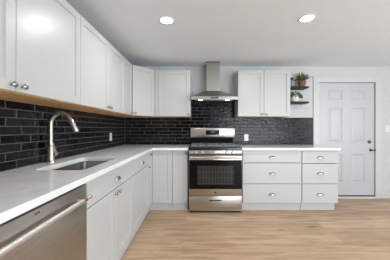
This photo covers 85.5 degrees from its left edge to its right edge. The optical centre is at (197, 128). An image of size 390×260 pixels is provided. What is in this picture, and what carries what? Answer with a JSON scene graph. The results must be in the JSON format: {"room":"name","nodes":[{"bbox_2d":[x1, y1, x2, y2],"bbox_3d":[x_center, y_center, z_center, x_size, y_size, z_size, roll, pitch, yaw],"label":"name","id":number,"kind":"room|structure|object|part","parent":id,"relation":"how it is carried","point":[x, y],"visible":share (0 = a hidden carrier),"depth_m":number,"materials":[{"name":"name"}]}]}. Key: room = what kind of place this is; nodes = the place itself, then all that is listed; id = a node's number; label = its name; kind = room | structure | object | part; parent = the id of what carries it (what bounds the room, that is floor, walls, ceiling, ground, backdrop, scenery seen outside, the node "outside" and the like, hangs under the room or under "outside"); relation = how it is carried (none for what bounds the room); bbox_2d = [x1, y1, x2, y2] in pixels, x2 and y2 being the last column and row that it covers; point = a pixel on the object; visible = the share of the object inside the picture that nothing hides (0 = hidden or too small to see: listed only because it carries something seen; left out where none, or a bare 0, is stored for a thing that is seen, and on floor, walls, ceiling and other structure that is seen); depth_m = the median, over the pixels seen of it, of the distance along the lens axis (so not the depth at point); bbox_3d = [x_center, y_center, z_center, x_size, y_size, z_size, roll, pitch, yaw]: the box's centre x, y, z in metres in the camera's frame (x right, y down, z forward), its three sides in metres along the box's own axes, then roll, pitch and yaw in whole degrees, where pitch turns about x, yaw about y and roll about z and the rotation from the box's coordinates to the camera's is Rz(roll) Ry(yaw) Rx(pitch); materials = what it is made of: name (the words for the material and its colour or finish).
{"room":"kitchen","nodes":[
{"label":"kitchen","id":0,"kind":"room"},
{"bbox_2d":[2,99,117,170],"bbox_3d":[-1.347,0.067,0.250,0.120,2.307,6.900,0,0,0],"label":"wall","id":1,"kind":"structure","parent":0,"point":[2,99],"depth_m":1.80,"materials":[{"name":"black tile"}]},
{"bbox_2d":[0,0,79,104],"bbox_3d":[-1.109,-0.565,1.124,0.352,0.746,1.212,0,0,0],"label":"upper cabinet","id":2,"kind":"object","parent":1,"relation":"attached to","point":[40,39],"visible":1,"depth_m":1.30,"materials":[{"name":"grey paint"}]},
{"bbox_3d":[-0.973,-0.565,0.818,0.020,0.738,0.595,0,0,0],"label":"door","id":3,"kind":"part","parent":2,"relation":"part of","materials":[{"name":"grey paint"}]},
{"bbox_3d":[-0.948,-0.228,1.088,0.030,0.033,0.033,0,0,0],"label":"knob","id":4,"kind":"part","parent":2,"relation":"part of","materials":[{"name":"grey metal"}]},
{"bbox_3d":[-0.948,-0.228,1.155,0.030,0.033,0.033,0,0,0],"label":"knob","id":5,"kind":"part","parent":2,"relation":"part of","materials":[{"name":"grey metal"}]},
{"bbox_2d":[0,99,124,171],"bbox_3d":[-1.281,0.046,2.107,0.010,0.472,3.174,0,0,0],"label":"tile backsplash","id":6,"kind":"structure","parent":1,"relation":"attached to","point":[24,127],"depth_m":1.76,"materials":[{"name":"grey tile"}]},
{"bbox_2d":[44,15,124,113],"bbox_3d":[-1.109,-0.565,2.260,0.352,0.746,1.055,0,0,0],"label":"upper cabinet","id":7,"kind":"object","parent":1,"relation":"attached to","point":[102,67],"visible":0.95,"depth_m":2.08,"materials":[{"name":"grey paint"}]},
{"bbox_3d":[-0.973,-0.565,1.997,0.020,0.738,0.525,0,0,0],"label":"door","id":8,"kind":"part","parent":7,"relation":"part of","materials":[{"name":"grey paint"}]},
{"bbox_3d":[-0.973,-0.565,2.525,0.020,0.738,0.520,0,0,0],"label":"door","id":9,"kind":"part","parent":7,"relation":"part of","materials":[{"name":"grey paint"}]},
{"bbox_2d":[104,58,132,114],"bbox_3d":[-1.109,-0.565,2.933,0.352,0.746,0.289,0,0,0],"label":"upper cabinet","id":10,"kind":"object","parent":1,"relation":"attached to","point":[128,66],"visible":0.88,"depth_m":2.95,"materials":[{"name":"grey paint"}]},
{"bbox_3d":[-0.973,-0.565,2.933,0.020,0.738,0.284,0,0,0],"label":"door","id":11,"kind":"part","parent":10,"relation":"part of","materials":[{"name":"grey paint"}]},
{"bbox_2d":[111,65,158,117],"bbox_3d":[-0.987,-0.565,3.389,0.596,0.746,0.618,0,0,0],"label":"upper cabinet","id":12,"kind":"object","parent":1,"relation":"attached to","point":[143,79],"visible":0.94,"depth_m":3.23,"materials":[{"name":"grey paint"}]},
{"bbox_3d":[-0.833,-0.565,3.236,0.020,0.738,0.382,0,0,42],"label":"door","id":13,"kind":"part","parent":12,"relation":"part of","materials":[{"name":"grey paint"}]},
{"bbox_2d":[66,0,389,66],"bbox_3d":[1.556,-1.137,0.250,5.927,0.100,7.140,0,0,0],"label":"ceiling","id":14,"kind":"structure","parent":0,"point":[231,33],"depth_m":2.34,"materials":[{"name":"white paint"}]},
{"bbox_2d":[159,16,173,23],"bbox_3d":[-0.313,-1.083,2.114,0.147,0.008,0.147,0,0,0],"label":"recessed light","id":15,"kind":"object","parent":14,"relation":"in","point":[165,19],"visible":1,"depth_m":2.11,"materials":[{"name":"white plastic"}]},
{"bbox_2d":[299,14,315,21],"bbox_3d":[1.072,-1.083,2.076,0.147,0.008,0.147,0,0,0],"label":"recessed light","id":16,"kind":"object","parent":14,"relation":"in","point":[306,18],"visible":1,"depth_m":2.07,"materials":[{"name":"white plastic"}]},
{"bbox_2d":[120,198,389,259],"bbox_3d":[1.556,1.270,0.250,5.927,0.100,7.140,0,0,0],"label":"floor","id":17,"kind":"structure","parent":0,"point":[356,229],"depth_m":2.43,"materials":[{"name":"brown wood"}]},
{"bbox_2d":[0,184,92,259],"bbox_3d":[-0.937,0.771,0.926,0.652,0.897,0.676,0,0,0],"label":"dishwasher","id":18,"kind":"object","parent":17,"relation":"on","point":[55,229],"visible":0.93,"depth_m":0.95,"materials":[{"name":"silver metal"}]},
{"bbox_2d":[84,160,132,259],"bbox_3d":[-0.966,0.769,1.738,0.634,0.901,0.943,0,0,0],"label":"base cabinet","id":19,"kind":"object","parent":17,"relation":"on","point":[110,208],"visible":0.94,"depth_m":1.66,"materials":[{"name":"grey paint"}]},
{"bbox_3d":[-0.688,0.800,1.506,0.020,0.605,0.475,0,0,0],"label":"door","id":20,"kind":"part","parent":19,"relation":"part of","materials":[{"name":"grey paint"}]},
{"bbox_3d":[-0.688,0.409,1.738,0.020,0.165,0.938,0,0,0],"label":"drawer","id":21,"kind":"part","parent":19,"relation":"part of","materials":[{"name":"grey paint"}]},
{"bbox_3d":[-0.688,0.800,1.978,0.020,0.605,0.458,0,0,0],"label":"door","id":22,"kind":"part","parent":19,"relation":"part of","materials":[{"name":"grey paint"}]},
{"bbox_2d":[129,152,150,243],"bbox_3d":[-0.966,0.769,2.566,0.634,0.901,0.709,0,0,0],"label":"base cabinet","id":23,"kind":"object","parent":17,"relation":"on","point":[141,167],"visible":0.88,"depth_m":2.52,"materials":[{"name":"grey paint"}]},
{"bbox_3d":[-0.688,0.409,2.567,0.020,0.165,0.701,0,0,0],"label":"drawer","id":24,"kind":"part","parent":23,"relation":"part of","materials":[{"name":"grey paint"}]},
{"bbox_3d":[-0.688,0.800,2.566,0.020,0.605,0.704,0,0,0],"label":"door","id":25,"kind":"part","parent":23,"relation":"part of","materials":[{"name":"grey paint"}]},
{"bbox_2d":[146,150,172,215],"bbox_3d":[-0.833,0.769,3.309,0.900,0.901,0.774,0,0,0],"label":"base cabinet","id":26,"kind":"object","parent":17,"relation":"on","point":[160,161],"visible":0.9,"depth_m":3.13,"materials":[{"name":"grey paint"}]},
{"bbox_2d":[0,145,189,223],"bbox_3d":[-0.713,0.301,2.124,1.146,0.036,3.149,0,0,0],"label":"countertop","id":27,"kind":"structure","parent":26,"relation":"on","point":[23,189],"depth_m":1.27,"materials":[{"name":"white stone"}]},
{"bbox_2d":[46,111,78,162],"bbox_3d":[-1.132,0.070,1.784,0.267,0.426,0.100,0,0,0],"label":"faucet","id":28,"kind":"object","parent":27,"relation":"on","point":[51,150],"visible":1,"depth_m":1.75,"materials":[{"name":"silver metal"}]},
{"bbox_2d":[53,161,106,169],"bbox_3d":[-0.952,0.412,1.748,0.383,0.186,0.661,0,0,0],"label":"sink","id":29,"kind":"object","parent":27,"relation":"in","point":[83,165],"visible":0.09,"depth_m":2.02,"materials":[{"name":"metal"}]},
{"bbox_3d":[-0.688,0.715,3.031,0.020,0.776,0.214,0,0,0],"label":"door","id":30,"kind":"part","parent":26,"relation":"part of","materials":[{"name":"grey paint"}]},
{"bbox_3d":[-0.530,0.715,3.130,0.289,0.776,0.020,0,0,0],"label":"door","id":31,"kind":"part","parent":26,"relation":"part of","materials":[{"name":"grey paint"}]},
{"bbox_2d":[172,150,188,209],"bbox_3d":[-0.267,0.769,3.393,0.229,0.901,0.606,0,0,0],"label":"base cabinet","id":32,"kind":"object","parent":17,"relation":"on","point":[180,158],"visible":0.94,"depth_m":3.13,"materials":[{"name":"grey paint"}]},
{"bbox_2d":[189,128,241,211],"bbox_3d":[0.251,0.605,3.319,0.770,1.230,0.692,0,0,0],"label":"gas range","id":33,"kind":"object","parent":17,"relation":"on","point":[215,162],"visible":1,"depth_m":3.03,"materials":[{"name":"metal"}]},
{"bbox_3d":[0.251,1.202,3.078,0.730,0.027,0.025,0,0,0],"label":"toe panel","id":34,"kind":"part","parent":33,"relation":"part of","materials":[{"name":"black"}]},
{"bbox_3d":[0.251,0.678,3.045,0.764,0.575,0.029,0,0,0],"label":"oven door","id":35,"kind":"part","parent":33,"relation":"part of","materials":[{"name":"metal"}]},
{"bbox_3d":[0.251,0.661,3.028,0.758,0.418,0.004,0,0,0],"label":"glass panel","id":36,"kind":"part","parent":33,"relation":"part of","materials":[{"name":"black glass"}]},
{"bbox_3d":[0.251,1.069,3.045,0.764,0.190,0.029,0,0,0],"label":"drawer","id":37,"kind":"part","parent":33,"relation":"part of","materials":[{"name":"metal"}]},
{"bbox_2d":[189,144,241,149],"bbox_3d":[0.251,0.295,3.346,0.770,0.039,0.628,0,0,0],"label":"cooktop","id":38,"kind":"object","parent":33,"relation":"in","point":[192,146],"depth_m":3.07,"materials":[{"name":"black metal"}]},
{"bbox_3d":[0.251,0.344,3.043,0.766,0.057,0.034,0,0,0],"label":"control panel","id":39,"kind":"part","parent":33,"relation":"part of","materials":[{"name":"metal"}]},
{"bbox_3d":[0.251,0.417,2.985,0.710,0.025,0.025,0,0,0],"label":"handle","id":40,"kind":"part","parent":33,"relation":"part of","materials":[{"name":"silver metal"}]},
{"bbox_2d":[242,150,301,209],"bbox_3d":[1.097,0.769,3.395,0.874,0.901,0.602,0,0,0],"label":"base cabinet","id":41,"kind":"object","parent":17,"relation":"on","point":[271,179],"visible":0.99,"depth_m":3.12,"materials":[{"name":"grey paint"}]},
{"bbox_3d":[1.097,0.416,3.130,0.869,0.179,0.020,0,0,0],"label":"drawer","id":42,"kind":"part","parent":41,"relation":"part of","materials":[{"name":"grey paint"}]},
{"bbox_3d":[1.097,0.665,3.130,0.869,0.302,0.020,0,0,0],"label":"drawer","id":43,"kind":"part","parent":41,"relation":"part of","materials":[{"name":"grey paint"}]},
{"bbox_3d":[1.097,0.963,3.130,0.869,0.281,0.020,0,0,0],"label":"drawer","id":44,"kind":"part","parent":41,"relation":"part of","materials":[{"name":"grey paint"}]},
{"bbox_2d":[240,145,340,149],"bbox_3d":[1.360,0.301,3.383,1.436,0.036,0.632,0,0,0],"label":"countertop","id":45,"kind":"structure","parent":41,"relation":"on","point":[244,147],"depth_m":3.14,"materials":[{"name":"white stone"}]},
{"bbox_2d":[300,150,337,209],"bbox_3d":[1.807,0.769,3.395,0.534,0.901,0.602,0,0,0],"label":"base cabinet","id":46,"kind":"object","parent":17,"relation":"on","point":[320,179],"visible":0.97,"depth_m":3.12,"materials":[{"name":"grey paint"}]},
{"bbox_3d":[1.807,0.424,3.130,0.529,0.179,0.020,0,0,0],"label":"drawer","id":47,"kind":"part","parent":46,"relation":"part of","materials":[{"name":"grey paint"}]},
{"bbox_3d":[1.807,0.669,3.130,0.529,0.294,0.020,0,0,0],"label":"drawer","id":48,"kind":"part","parent":46,"relation":"part of","materials":[{"name":"grey paint"}]},
{"bbox_3d":[1.807,0.963,3.130,0.529,0.281,0.020,0,0,0],"label":"drawer","id":49,"kind":"part","parent":46,"relation":"part of","materials":[{"name":"grey paint"}]},
{"bbox_2d":[144,67,389,195],"bbox_3d":[1.556,0.067,3.760,5.927,2.307,0.120,0,0,0],"label":"wall","id":50,"kind":"structure","parent":0,"point":[198,74],"depth_m":3.70,"materials":[{"name":"grey paint"}]},
{"bbox_2d":[155,70,190,117],"bbox_3d":[-0.404,-0.565,3.526,0.567,0.746,0.352,0,0,0],"label":"upper cabinet","id":51,"kind":"object","parent":50,"relation":"attached to","point":[172,87],"visible":1,"depth_m":3.39,"materials":[{"name":"grey paint"}]},
{"bbox_2d":[191,62,237,102],"bbox_3d":[0.250,-0.762,3.443,0.712,0.648,0.491,0,0,0],"label":"range hood","id":52,"kind":"object","parent":50,"relation":"attached to","point":[212,94],"visible":1,"depth_m":3.43,"materials":[{"name":"silver metal"}]},
{"bbox_2d":[125,102,312,144],"bbox_3d":[0.364,-0.094,3.695,3.299,0.752,0.009,0,0,0],"label":"tile backsplash","id":53,"kind":"structure","parent":50,"relation":"attached to","point":[138,131],"depth_m":3.69,"materials":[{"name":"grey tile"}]},
{"bbox_2d":[235,70,289,117],"bbox_3d":[1.062,-0.565,3.526,0.841,0.746,0.352,0,0,0],"label":"upper cabinet","id":54,"kind":"object","parent":50,"relation":"attached to","point":[260,93],"visible":1,"depth_m":3.39,"materials":[{"name":"grey paint"}]},
{"bbox_3d":[0.850,-0.565,3.390,0.412,0.738,0.020,0,0,0],"label":"door","id":55,"kind":"part","parent":54,"relation":"part of","materials":[{"name":"grey paint"}]},
{"bbox_3d":[1.270,-0.565,3.390,0.419,0.738,0.020,0,0,0],"label":"door","id":56,"kind":"part","parent":54,"relation":"part of","materials":[{"name":"grey paint"}]},
{"bbox_2d":[290,86,308,89],"bbox_3d":[1.666,-0.687,3.599,0.352,0.030,0.199,0,0,0],"label":"floating shelf","id":57,"kind":"object","parent":50,"relation":"attached to","point":[291,87],"visible":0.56,"depth_m":3.50,"materials":[{"name":"black wood"}]},
{"bbox_2d":[295,72,310,85],"bbox_3d":[1.787,-0.837,3.571,0.240,0.269,0.238,0,0,0],"label":"potted plant","id":58,"kind":"object","parent":57,"relation":"on","point":[301,78],"visible":0.98,"depth_m":3.55,"materials":[{"name":"green plant"}]},
{"bbox_3d":[1.764,-0.751,3.585,0.133,0.098,0.133,0,0,0],"label":"pot","id":59,"kind":"part","parent":58,"relation":"part of","materials":[{"name":"ceramic"}]},
{"bbox_2d":[290,101,308,104],"bbox_3d":[1.666,-0.435,3.599,0.352,0.030,0.199,0,0,0],"label":"floating shelf","id":60,"kind":"object","parent":50,"relation":"attached to","point":[291,102],"visible":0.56,"depth_m":3.50,"materials":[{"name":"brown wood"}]},
{"bbox_2d":[290,91,302,100],"bbox_3d":[1.648,-0.543,3.583,0.284,0.184,0.215,0,0,0],"label":"potted plant","id":61,"kind":"object","parent":60,"relation":"on","point":[298,96],"visible":0.8,"depth_m":3.52,"materials":[{"name":"green plant"}]},
{"bbox_3d":[1.645,-0.501,3.590,0.159,0.102,0.159,0,0,0],"label":"pot","id":62,"kind":"part","parent":61,"relation":"part of","materials":[{"name":"white ceramic"}]},
{"bbox_2d":[319,83,375,195],"bbox_3d":[2.609,0.196,3.708,0.978,1.992,0.097,0,0,0],"label":"door","id":63,"kind":"structure","parent":50,"relation":"in","point":[346,110],"depth_m":3.71,"materials":[{"name":"grey paint"}]},
{"bbox_2d":[313,76,381,197],"bbox_3d":[2.613,0.153,3.691,1.192,2.133,0.018,0,0,0],"label":"trim","id":64,"kind":"structure","parent":50,"relation":"attached to","point":[316,79],"depth_m":3.68,"materials":[{"name":"grey paint"}]},
{"bbox_2d":[338,196,375,198],"bbox_3d":[2.613,1.206,3.735,0.982,0.028,0.130,0,0,0],"label":"trim","id":65,"kind":"structure","parent":50,"relation":"attached to","point":[339,197],"depth_m":3.67,"materials":[{"name":"white wood"}]},
{"bbox_2d":[382,190,389,197],"bbox_3d":[3.804,1.150,3.693,1.191,0.140,0.014,0,0,0],"label":"baseboard","id":66,"kind":"structure","parent":50,"relation":"attached to","point":[385,193],"depth_m":3.69,"materials":[{"name":"grey paint"}]}
]}

